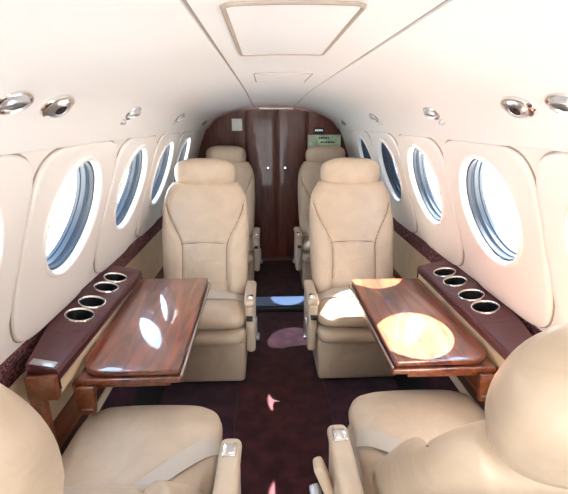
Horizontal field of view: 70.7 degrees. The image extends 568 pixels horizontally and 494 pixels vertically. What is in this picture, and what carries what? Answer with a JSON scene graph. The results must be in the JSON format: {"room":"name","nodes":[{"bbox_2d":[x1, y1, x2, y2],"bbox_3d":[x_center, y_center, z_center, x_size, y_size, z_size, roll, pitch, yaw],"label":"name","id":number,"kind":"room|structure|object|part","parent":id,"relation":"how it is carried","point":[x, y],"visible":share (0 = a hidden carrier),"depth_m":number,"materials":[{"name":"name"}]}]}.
{"room":"aircraft cabin","nodes":[
{"label":"aircraft cabin","id":0,"kind":"room"},
{"bbox_2d":[0,129,205,363],"bbox_3d":[-0.687,-0.055,1.333,0.202,0.576,4.930,-1,18,-2],"label":"wall","id":1,"kind":"structure","parent":0,"point":[35,158],"depth_m":1.13,"materials":[{"name":"white plastic"}]},
{"bbox_2d":[0,153,32,353],"bbox_3d":[-0.660,0.126,0.756,0.215,0.577,0.559,-1,18,-2],"label":"window","id":2,"kind":"structure","parent":1,"relation":"in","point":[16,172],"depth_m":0.93,"materials":[{"name":"white plastic"}]},
{"bbox_3d":[-0.640,0.073,0.740,0.153,0.379,0.372,-1,18,-2],"label":"frame","id":3,"kind":"part","parent":2,"relation":"part of","materials":[{"name":"white plastic"}]},
{"bbox_2d":[9,141,116,342],"bbox_3d":[-0.684,-0.042,1.284,0.215,0.577,0.559,-1,18,-2],"label":"window","id":4,"kind":"structure","parent":1,"relation":"in","point":[45,285],"depth_m":1.23,"materials":[{"name":"white plastic"}]},
{"bbox_3d":[-0.664,-0.095,1.268,0.153,0.379,0.372,-1,18,-2],"label":"frame","id":5,"kind":"part","parent":4,"relation":"part of","materials":[{"name":"white plastic"}]},
{"bbox_2d":[0,215,162,387],"bbox_3d":[-0.793,0.259,1.427,0.020,0.092,4.930,-1,18,-2],"label":"trim","id":6,"kind":"structure","parent":1,"relation":"attached to","point":[13,367],"depth_m":1.23,"materials":[{"name":"red fabric"}]},
{"bbox_2d":[24,265,141,443],"bbox_3d":[-0.718,0.360,1.522,0.140,0.333,0.807,-1,18,-2],"label":"console","id":7,"kind":"object","parent":1,"relation":"attached to","point":[69,337],"visible":0.98,"depth_m":1.29,"materials":[{"name":"red leather"}]},
{"bbox_3d":[-0.681,0.329,1.132,0.067,0.017,0.026,-1,18,-2],"label":"metal plate","id":8,"kind":"part","parent":7,"relation":"part of","materials":[{"name":"grey metal"}]},
{"bbox_3d":[-0.659,0.278,1.510,0.012,0.048,0.775,-1,18,-2],"label":"panel","id":9,"kind":"part","parent":7,"relation":"part of","materials":[{"name":"beige leather"}]},
{"bbox_2d":[72,278,210,414],"bbox_3d":[-0.496,0.331,1.548,0.340,0.173,0.706,-1,18,-2],"label":"folding table","id":10,"kind":"object","parent":7,"relation":"attached to","point":[149,341],"visible":1,"depth_m":1.37,"materials":[{"name":"brown wood"}]},
{"bbox_3d":[-0.604,0.499,1.228,0.034,0.006,0.004,-1,20,-2],"label":"bracket plate","id":11,"kind":"part","parent":10,"relation":"part of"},
{"bbox_3d":[-0.503,0.420,1.247,0.300,0.020,0.030,-1,20,-2],"label":"support rail","id":12,"kind":"part","parent":10,"relation":"part of","materials":[{"name":"brown wood"}]},
{"bbox_2d":[8,229,162,420],"bbox_3d":[-0.786,0.406,1.474,0.046,0.221,4.930,-1,18,-2],"label":"trim","id":13,"kind":"structure","parent":1,"relation":"attached to","point":[149,260],"depth_m":2.27,"materials":[{"name":"beige leather"}]},
{"bbox_2d":[53,267,163,449],"bbox_3d":[-0.759,0.549,1.521,0.040,0.090,4.930,-1,18,-2],"label":"trim","id":14,"kind":"structure","parent":1,"relation":"attached to","point":[68,417],"depth_m":1.37,"materials":[{"name":"brown wood"}]},
{"bbox_2d":[93,135,156,272],"bbox_3d":[-0.707,-0.210,1.813,0.215,0.577,0.559,-1,18,-2],"label":"window","id":15,"kind":"structure","parent":1,"relation":"in","point":[135,155],"depth_m":1.83,"materials":[{"name":"white plastic"}]},
{"bbox_3d":[-0.688,-0.262,1.797,0.153,0.379,0.372,-1,18,-2],"label":"frame","id":16,"kind":"part","parent":15,"relation":"part of","materials":[{"name":"white plastic"}]},
{"bbox_2d":[135,132,179,236],"bbox_3d":[-0.731,-0.377,2.341,0.215,0.576,0.559,-1,18,-2],"label":"window","id":17,"kind":"structure","parent":1,"relation":"in","point":[167,144],"depth_m":2.38,"materials":[{"name":"white plastic"}]},
{"bbox_3d":[-0.711,-0.430,2.326,0.153,0.378,0.372,-1,18,-2],"label":"frame","id":18,"kind":"part","parent":17,"relation":"part of","materials":[{"name":"white plastic"}]},
{"bbox_2d":[161,130,194,214],"bbox_3d":[-0.755,-0.543,2.870,0.215,0.572,0.559,-1,18,-2],"label":"window","id":19,"kind":"structure","parent":1,"relation":"in","point":[187,137],"depth_m":2.71,"materials":[{"name":"white plastic"}]},
{"bbox_3d":[-0.735,-0.597,2.854,0.153,0.377,0.372,-1,18,-2],"label":"frame","id":20,"kind":"part","parent":19,"relation":"part of","materials":[{"name":"white plastic"}]},
{"bbox_2d":[131,386,164,405],"bbox_3d":[-0.633,0.830,1.616,0.084,0.120,4.930,-1,18,-2],"label":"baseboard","id":21,"kind":"structure","parent":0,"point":[146,395],"depth_m":1.94,"materials":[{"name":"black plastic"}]},
{"bbox_2d":[197,109,348,157],"bbox_3d":[-0.097,-0.551,3.795,1.613,1.438,0.031,-1,18,-2],"label":"wall","id":22,"kind":"structure","parent":0,"point":[219,133],"depth_m":3.62,"materials":[{"name":"brown wood"}]},
{"bbox_2d":[60,387,104,455],"bbox_3d":[-0.752,0.608,1.540,0.029,0.040,4.930,-1,18,-2],"label":"trim","id":23,"kind":"structure","parent":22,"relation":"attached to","point":[100,390],"depth_m":1.42,"materials":[{"name":"brown plastic"}]},
{"bbox_2d":[87,387,112,417],"bbox_3d":[-0.737,0.636,1.550,0.028,0.034,4.930,-1,18,-2],"label":"trim","id":24,"kind":"structure","parent":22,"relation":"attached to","point":[105,393],"depth_m":1.62,"materials":[{"name":"beige plastic"}]},
{"bbox_2d":[99,386,139,410],"bbox_3d":[-0.711,0.716,1.576,0.073,0.142,4.930,-1,18,-2],"label":"trim","id":25,"kind":"structure","parent":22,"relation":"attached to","point":[118,396],"depth_m":1.75,"materials":[{"name":"carpet"}]},
{"bbox_2d":[182,0,253,106],"bbox_3d":[-0.159,-0.515,1.200,0.005,0.045,4.910,-1,18,-2],"label":"trim","id":26,"kind":"structure","parent":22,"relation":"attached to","point":[184,1],"depth_m":0.72,"materials":[{"name":"beige plastic"}]},
{"bbox_2d":[231,119,241,130],"bbox_3d":[-0.421,-1.093,3.577,0.094,0.105,0.005,-1,18,-2],"label":"placard","id":27,"kind":"object","parent":22,"relation":"attached to","point":[236,123],"visible":1,"depth_m":3.58,"materials":[{"name":"white plastic"}]},
{"bbox_2d":[244,109,307,256],"bbox_3d":[-0.067,-0.567,3.778,0.574,1.405,0.064,-1,18,-2],"label":"door","id":28,"kind":"structure","parent":22,"relation":"in","point":[276,193],"depth_m":3.73,"materials":[{"name":"brown wood"}]},
{"bbox_2d":[260,108,292,108],"bbox_3d":[-0.067,-1.233,3.563,0.300,0.012,0.012,-1,18,-2],"label":"door frame","id":29,"kind":"structure","parent":22,"relation":"attached to","point":[260,108],"depth_m":3.56,"materials":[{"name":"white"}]},
{"bbox_2d":[314,128,323,132],"bbox_3d":[0.315,-1.055,3.621,0.093,0.048,0.006,-1,18,-2],"label":"exit sign","id":30,"kind":"object","parent":22,"relation":"attached to","point":[316,130],"visible":1,"depth_m":3.62,"materials":[{"name":"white plastic"}]},
{"bbox_2d":[308,135,340,147],"bbox_3d":[0.367,-0.914,3.668,0.303,0.222,0.006,-1,18,-2],"label":"sign","id":31,"kind":"object","parent":22,"relation":"attached to","point":[313,140],"visible":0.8,"depth_m":3.65,"materials":[{"name":"green plastic"}]},
{"bbox_2d":[293,0,447,106],"bbox_3d":[0.177,-0.520,1.213,0.005,0.045,4.910,-1,18,-2],"label":"trim","id":32,"kind":"structure","parent":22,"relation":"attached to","point":[445,0],"depth_m":0.72,"materials":[{"name":"beige plastic"}]},
{"bbox_2d":[393,268,484,402],"bbox_3d":[0.776,0.529,1.584,0.040,0.090,4.930,-1,18,-2],"label":"trim","id":33,"kind":"structure","parent":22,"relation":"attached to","point":[472,380],"depth_m":1.62,"materials":[{"name":"brown wood"}]},
{"bbox_2d":[244,107,308,259],"bbox_3d":[-0.069,-0.568,3.839,1.500,1.560,0.040,-1,18,-2],"label":"door frame","id":34,"kind":"structure","parent":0,"point":[262,258],"depth_m":3.71,"materials":[{"name":"brown wood"}]},
{"bbox_2d":[234,260,332,493],"bbox_3d":[0.009,0.907,1.669,1.300,0.060,4.930,-1,18,-2],"label":"floor","id":35,"kind":"structure","parent":0,"point":[283,415],"depth_m":1.98,"materials":[{"name":"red carpet"}]},
{"bbox_2d":[159,381,238,440],"bbox_3d":[-0.391,1.057,1.079,0.400,0.012,3.750,-1,18,-2],"label":"carpet","id":36,"kind":"structure","parent":35,"relation":"on","point":[221,397],"depth_m":2.01,"materials":[{"name":"carpet"}]},
{"bbox_2d":[0,383,241,493],"bbox_3d":[-0.388,0.519,0.833,0.594,1.139,0.964,0,18,-1],"label":"seat","id":37,"kind":"object","parent":36,"relation":"on","point":[142,449],"visible":1,"depth_m":1.05,"materials":[{"name":"beige leather"}]},
{"bbox_3d":[-0.411,0.534,0.771,0.472,0.522,0.480,0,18,-1],"label":"backrest","id":38,"kind":"part","parent":37,"relation":"part of","materials":[{"name":"beige leather"}]},
{"bbox_2d":[62,405,222,493],"bbox_3d":[-0.419,0.621,1.118,0.460,0.142,0.480,0,18,-1],"label":"seat cushion","id":39,"kind":"object","parent":37,"relation":"on","point":[142,445],"depth_m":1.12,"materials":[{"name":"beige leather"}]},
{"bbox_3d":[-0.139,0.717,1.007,0.046,0.290,0.277,0,18,-1],"label":"armrest","id":40,"kind":"part","parent":37,"relation":"part of","materials":[{"name":"beige leather"}]},
{"bbox_2d":[162,158,259,381],"bbox_3d":[-0.416,0.118,2.130,0.568,1.118,0.595,-1,18,-2],"label":"seat","id":41,"kind":"object","parent":36,"relation":"on","point":[205,225],"visible":0.8,"depth_m":2.15,"materials":[{"name":"beige leather"}]},
{"bbox_3d":[-0.431,-0.041,2.207,0.472,0.611,0.316,-1,18,-2],"label":"backrest","id":42,"kind":"part","parent":41,"relation":"part of","materials":[{"name":"beige leather"}]},
{"bbox_2d":[193,320,246,346],"bbox_3d":[-0.424,0.392,2.164,0.456,0.104,0.476,-1,18,-2],"label":"cushion","id":43,"kind":"object","parent":41,"relation":"on","point":[234,337],"depth_m":1.95,"materials":[{"name":"beige leather"}]},
{"bbox_2d":[198,289,245,329],"bbox_3d":[-0.423,0.300,2.129,0.460,0.142,0.480,-1,18,-2],"label":"seat cushion","id":44,"kind":"object","parent":41,"relation":"on","point":[224,309],"depth_m":1.96,"materials":[{"name":"beige leather"}]},
{"bbox_3d":[-0.175,0.387,2.128,0.046,0.290,0.277,-1,18,-2],"label":"armrest","id":45,"kind":"part","parent":41,"relation":"part of","materials":[{"name":"beige leather"}]},
{"bbox_2d":[206,146,262,280],"bbox_3d":[-0.462,-0.233,3.258,0.567,1.128,0.560,-1,18,-2],"label":"seat","id":46,"kind":"object","parent":35,"relation":"on","point":[236,155],"visible":0.27,"depth_m":3.28,"materials":[{"name":"beige leather"}]},
{"bbox_3d":[-0.477,-0.393,3.337,0.472,0.618,0.288,-1,18,-2],"label":"backrest","id":47,"kind":"part","parent":46,"relation":"part of","materials":[{"name":"beige leather"}]},
{"bbox_2d":[248,249,253,263],"bbox_3d":[-0.470,0.040,3.310,0.456,0.104,0.476,-1,18,-2],"label":"cushion","id":48,"kind":"object","parent":46,"relation":"on","point":[251,253],"depth_m":3.13,"materials":[{"name":"beige leather"}]},
{"bbox_2d":[249,235,253,251],"bbox_3d":[-0.470,-0.051,3.276,0.460,0.142,0.480,-1,18,-2],"label":"seat cushion","id":49,"kind":"object","parent":46,"relation":"on","point":[251,237],"depth_m":3.13,"materials":[{"name":"beige leather"}]},
{"bbox_3d":[-0.222,0.036,3.274,0.046,0.290,0.277,-1,18,-2],"label":"armrest","id":50,"kind":"part","parent":46,"relation":"part of","materials":[{"name":"beige leather"}]},
{"bbox_2d":[256,305,303,312],"bbox_3d":[-0.052,0.430,3.006,1.300,0.040,0.190,-1,18,-2],"label":"trim","id":51,"kind":"structure","parent":35,"relation":"on","point":[295,308],"depth_m":2.92,"materials":[{"name":"black plastic"}]},
{"bbox_2d":[256,296,303,305],"bbox_3d":[-0.053,0.407,3.006,1.240,0.006,0.150,-1,18,-2],"label":"trim","id":52,"kind":"structure","parent":51,"relation":"on","point":[288,300],"depth_m":2.99,"materials":[{"name":"blue"}]},
{"bbox_2d":[293,145,344,288],"bbox_3d":[0.348,-0.243,3.291,0.567,1.128,0.560,-1,18,-2],"label":"seat","id":53,"kind":"object","parent":35,"relation":"on","point":[309,174],"visible":0.38,"depth_m":3.30,"materials":[{"name":"beige leather"}]},
{"bbox_3d":[0.114,0.031,3.288,0.046,0.290,0.277,-1,18,-2],"label":"armrest","id":54,"kind":"part","parent":53,"relation":"part of","materials":[{"name":"beige leather"}]},
{"bbox_2d":[302,234,309,251],"bbox_3d":[0.359,-0.062,3.310,0.460,0.142,0.480,-1,18,-2],"label":"seat cushion","id":55,"kind":"object","parent":53,"relation":"on","point":[305,237],"depth_m":3.13,"materials":[{"name":"beige leather"}]},
{"bbox_2d":[301,249,310,263],"bbox_3d":[0.359,0.029,3.344,0.456,0.104,0.476,-1,18,-2],"label":"cushion","id":56,"kind":"object","parent":53,"relation":"on","point":[305,255],"depth_m":3.14,"materials":[{"name":"beige leather"}]},
{"bbox_3d":[0.352,-0.403,3.371,0.472,0.618,0.289,-1,18,-2],"label":"backrest","id":57,"kind":"part","parent":53,"relation":"part of","materials":[{"name":"beige leather"}]},
{"bbox_2d":[323,377,399,427],"bbox_3d":[0.459,1.046,1.114,0.400,0.012,3.750,-1,18,-2],"label":"carpet","id":58,"kind":"structure","parent":35,"relation":"on","point":[340,392],"depth_m":2.07,"materials":[{"name":"carpet"}]},
{"bbox_2d":[302,157,395,377],"bbox_3d":[0.374,0.108,2.162,0.568,1.118,0.595,-1,18,-2],"label":"seat","id":59,"kind":"object","parent":58,"relation":"on","point":[351,231],"visible":0.82,"depth_m":2.18,"materials":[{"name":"beige leather"}]},
{"bbox_3d":[0.141,0.383,2.141,0.046,0.290,0.277,-1,18,-2],"label":"armrest","id":60,"kind":"part","parent":59,"relation":"part of","materials":[{"name":"beige leather"}]},
{"bbox_2d":[317,287,367,326],"bbox_3d":[0.386,0.290,2.162,0.460,0.142,0.480,-1,18,-2],"label":"seat cushion","id":61,"kind":"object","parent":59,"relation":"on","point":[336,306],"depth_m":1.97,"materials":[{"name":"beige leather"}]},
{"bbox_2d":[316,319,375,343],"bbox_3d":[0.386,0.381,2.197,0.456,0.104,0.476,-1,18,-2],"label":"cushion","id":62,"kind":"object","parent":59,"relation":"on","point":[325,334],"depth_m":1.98,"materials":[{"name":"beige leather"}]},
{"bbox_3d":[0.378,-0.051,2.241,0.472,0.611,0.315,-1,18,-2],"label":"backrest","id":63,"kind":"part","parent":59,"relation":"part of","materials":[{"name":"beige leather"}]},
{"bbox_2d":[309,323,567,493],"bbox_3d":[0.402,0.509,0.969,0.655,1.075,0.847,-1,18,-2],"label":"seat","id":64,"kind":"object","parent":58,"relation":"on","point":[399,441],"visible":1,"depth_m":0.61,"materials":[{"name":"beige leather"}]},
{"bbox_3d":[0.156,0.704,1.064,0.046,0.290,0.277,-1,18,-2],"label":"armrest","id":65,"kind":"part","parent":64,"relation":"part of","materials":[{"name":"beige leather"}]},
{"bbox_2d":[347,424,366,493],"bbox_3d":[0.450,0.692,1.217,0.456,0.104,0.476,-1,18,-2],"label":"armrest","id":66,"kind":"object","parent":64,"relation":"on","point":[349,429],"depth_m":1.24,"materials":[{"name":"beige leather"}]},
{"bbox_2d":[348,390,484,493],"bbox_3d":[0.450,0.598,1.192,0.460,0.142,0.480,-1,18,-2],"label":"seat cushion","id":67,"kind":"object","parent":64,"relation":"on","point":[379,422],"depth_m":1.23,"materials":[{"name":"beige leather"}]},
{"bbox_3d":[0.462,0.483,0.859,0.472,0.549,0.445,-1,18,-2],"label":"backrest","id":68,"kind":"part","parent":64,"relation":"part of","materials":[{"name":"beige leather"}]},
{"bbox_2d":[0,0,567,155],"bbox_3d":[0.009,-0.436,1.243,1.205,0.230,4.930,-1,18,-2],"label":"ceiling","id":69,"kind":"structure","parent":0,"point":[459,60],"depth_m":0.84,"materials":[{"name":"white plastic"}]},
{"bbox_2d":[0,91,33,114],"bbox_3d":[-0.484,-0.259,0.715,0.055,0.045,0.100,-1,18,-2],"label":"light","id":70,"kind":"object","parent":69,"relation":"attached to","point":[17,101],"visible":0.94,"depth_m":0.70,"materials":[{"name":"silver metal"}]},
{"bbox_2d":[40,94,74,117],"bbox_3d":[-0.490,-0.306,0.863,0.060,0.052,0.115,-1,18,-2],"label":"ceiling vent","id":71,"kind":"object","parent":69,"relation":"in","point":[58,106],"visible":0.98,"depth_m":0.85,"materials":[{"name":"silver metal"}]},
{"bbox_2d":[125,106,140,119],"bbox_3d":[-0.521,-0.462,1.374,0.058,0.048,0.105,-1,18,-2],"label":"light","id":72,"kind":"object","parent":69,"relation":"attached to","point":[136,111],"visible":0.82,"depth_m":1.35,"materials":[{"name":"silver metal"}]},
{"bbox_2d":[176,113,184,121],"bbox_3d":[-0.562,-0.698,2.148,0.058,0.050,0.105,-1,18,-2],"label":"light","id":73,"kind":"object","parent":69,"relation":"attached to","point":[181,116],"visible":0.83,"depth_m":2.13,"materials":[{"name":"silver metal"}]},
{"bbox_2d":[253,72,312,81],"bbox_3d":[-0.009,-0.629,1.485,0.202,0.008,0.322,-1,18,-2],"label":"ceiling panel","id":74,"kind":"object","parent":69,"relation":"attached to","point":[264,76],"visible":0.99,"depth_m":1.44,"materials":[{"name":"white plastic"}]},
{"bbox_2d":[220,0,366,55],"bbox_3d":[0.005,-0.392,0.742,0.202,0.012,0.446,-1,18,-2],"label":"ceiling panel","id":75,"kind":"object","parent":69,"relation":"attached to","point":[256,27],"visible":1,"depth_m":0.65,"materials":[{"name":"white plastic"}]},
{"bbox_2d":[369,113,378,121],"bbox_3d":[0.496,-0.712,2.191,0.058,0.050,0.105,-1,18,-2],"label":"light","id":76,"kind":"object","parent":69,"relation":"attached to","point":[372,116],"visible":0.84,"depth_m":2.17,"materials":[{"name":"silver metal"}]},
{"bbox_2d":[423,107,439,119],"bbox_3d":[0.525,-0.475,1.417,0.058,0.048,0.105,-1,18,-2],"label":"light","id":77,"kind":"object","parent":69,"relation":"attached to","point":[429,112],"visible":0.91,"depth_m":1.40,"materials":[{"name":"silver metal"}]},
{"bbox_2d":[500,96,536,117],"bbox_3d":[0.539,-0.324,0.919,0.060,0.052,0.115,-1,18,-2],"label":"ceiling vent","id":78,"kind":"object","parent":69,"relation":"in","point":[518,107],"visible":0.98,"depth_m":0.90,"materials":[{"name":"silver metal"}]},
{"bbox_2d":[544,93,567,114],"bbox_3d":[0.546,-0.279,0.776,0.055,0.045,0.100,-1,18,-2],"label":"light","id":79,"kind":"object","parent":69,"relation":"attached to","point":[557,102],"visible":0.99,"depth_m":0.78,"materials":[{"name":"silver metal"}]},
{"bbox_2d":[393,374,426,389],"bbox_3d":[0.650,0.813,1.668,0.084,0.120,4.930,-1,18,-2],"label":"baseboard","id":80,"kind":"structure","parent":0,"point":[403,382],"depth_m":2.04,"materials":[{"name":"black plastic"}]},
{"bbox_2d":[420,376,459,391],"bbox_3d":[0.729,0.697,1.635,0.073,0.142,4.930,-1,18,-2],"label":"trim","id":81,"kind":"structure","parent":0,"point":[436,382],"depth_m":1.84,"materials":[{"name":"carpet"}]},
{"bbox_2d":[339,129,558,330],"bbox_3d":[0.705,-0.073,1.390,0.202,0.576,4.930,-1,18,-2],"label":"wall","id":82,"kind":"structure","parent":0,"point":[533,156],"depth_m":1.56,"materials":[{"name":"white plastic"}]},
{"bbox_2d":[352,130,381,180],"bbox_3d":[0.633,-0.567,2.946,0.215,0.572,0.559,-1,18,-2],"label":"window","id":83,"kind":"structure","parent":82,"relation":"in","point":[362,140],"depth_m":2.93,"materials":[{"name":"white plastic"}]},
{"bbox_3d":[0.613,-0.621,2.928,0.153,0.377,0.372,-1,18,-2],"label":"frame","id":84,"kind":"part","parent":83,"relation":"part of","materials":[{"name":"white plastic"}]},
{"bbox_2d":[370,132,417,232],"bbox_3d":[0.657,-0.401,2.417,0.215,0.576,0.559,-1,18,-2],"label":"window","id":85,"kind":"structure","parent":82,"relation":"in","point":[385,146],"depth_m":2.44,"materials":[{"name":"white plastic"}]},
{"bbox_3d":[0.637,-0.454,2.400,0.153,0.378,0.372,-1,18,-2],"label":"frame","id":86,"kind":"part","parent":85,"relation":"part of","materials":[{"name":"white plastic"}]},
{"bbox_2d":[397,134,463,265],"bbox_3d":[0.680,-0.234,1.889,0.215,0.577,0.559,-1,18,-2],"label":"window","id":87,"kind":"structure","parent":82,"relation":"in","point":[438,226],"depth_m":1.90,"materials":[{"name":"white plastic"}]},
{"bbox_3d":[0.661,-0.286,1.871,0.153,0.379,0.372,-1,18,-2],"label":"frame","id":88,"kind":"part","parent":87,"relation":"part of","materials":[{"name":"white plastic"}]},
{"bbox_2d":[393,231,498,367],"bbox_3d":[0.803,0.385,1.539,0.046,0.221,4.930,-1,18,-2],"label":"trim","id":89,"kind":"structure","parent":82,"relation":"attached to","point":[407,259],"depth_m":2.47,"materials":[{"name":"beige leather"}]},
{"bbox_2d":[449,376,473,399],"bbox_3d":[0.754,0.617,1.611,0.028,0.034,4.930,-1,18,-2],"label":"trim","id":90,"kind":"structure","parent":82,"relation":"attached to","point":[456,381],"depth_m":1.69,"materials":[{"name":"beige plastic"}]},
{"bbox_2d":[393,217,541,335],"bbox_3d":[0.810,0.238,1.493,0.020,0.092,4.930,-1,18,-2],"label":"trim","id":91,"kind":"structure","parent":82,"relation":"attached to","point":[420,245],"depth_m":2.21,"materials":[{"name":"red fabric"}]},
{"bbox_2d":[457,376,484,409],"bbox_3d":[0.769,0.588,1.602,0.029,0.040,4.930,-1,18,-2],"label":"trim","id":92,"kind":"structure","parent":82,"relation":"attached to","point":[462,379],"depth_m":1.62,"materials":[{"name":"brown wood"}]},
{"bbox_2d":[417,260,531,367],"bbox_3d":[0.731,0.341,1.581,0.140,0.333,0.807,-1,18,-2],"label":"console","id":93,"kind":"object","parent":82,"relation":"attached to","point":[494,324],"visible":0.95,"depth_m":1.49,"materials":[{"name":"red leather"}]},
{"bbox_2d":[349,278,498,401],"bbox_3d":[0.500,0.323,1.587,0.354,0.144,0.710,-1,18,-2],"label":"folding table","id":94,"kind":"object","parent":93,"relation":"attached to","point":[415,333],"visible":0.94,"depth_m":1.41,"materials":[{"name":"brown wood"}]},
{"bbox_3d":[0.540,0.399,1.285,0.300,0.020,0.030,-1,18,-2],"label":"support rail","id":95,"kind":"part","parent":94,"relation":"part of","materials":[{"name":"brown wood"}]},
{"bbox_3d":[0.671,0.261,1.565,0.012,0.048,0.775,-1,18,-2],"label":"panel","id":96,"kind":"part","parent":93,"relation":"part of","materials":[{"name":"beige leather"}]},
{"bbox_2d":[443,140,554,327],"bbox_3d":[0.704,-0.066,1.360,0.215,0.577,0.559,-1,18,-2],"label":"window","id":97,"kind":"structure","parent":82,"relation":"in","point":[520,279],"depth_m":1.31,"materials":[{"name":"white plastic"}]},
{"bbox_3d":[0.684,-0.118,1.343,0.153,0.379,0.372,-1,18,-2],"label":"frame","id":98,"kind":"part","parent":97,"relation":"part of","materials":[{"name":"white plastic"}]},
{"bbox_2d":[536,151,567,324],"bbox_3d":[0.728,0.102,0.832,0.215,0.577,0.559,-1,18,-2],"label":"window","id":99,"kind":"structure","parent":82,"relation":"in","point":[552,168],"depth_m":1.01,"materials":[{"name":"white plastic"}]},
{"bbox_3d":[0.708,0.050,0.814,0.153,0.379,0.372,-1,18,-2],"label":"frame","id":100,"kind":"part","parent":99,"relation":"part of","materials":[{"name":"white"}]},
{"label":"outside","id":101,"kind":"structure","parent":0,"visible":0},
{"bbox_2d":[46,159,517,254],"bbox_3d":[-0.792,-3.388,19.892,400.000,0.100,400.000,-1,18,-2],"label":"sky","id":102,"kind":"structure","parent":101,"point":[499,206],"depth_m":13.29,"materials":[{"name":"white"}]}
]}

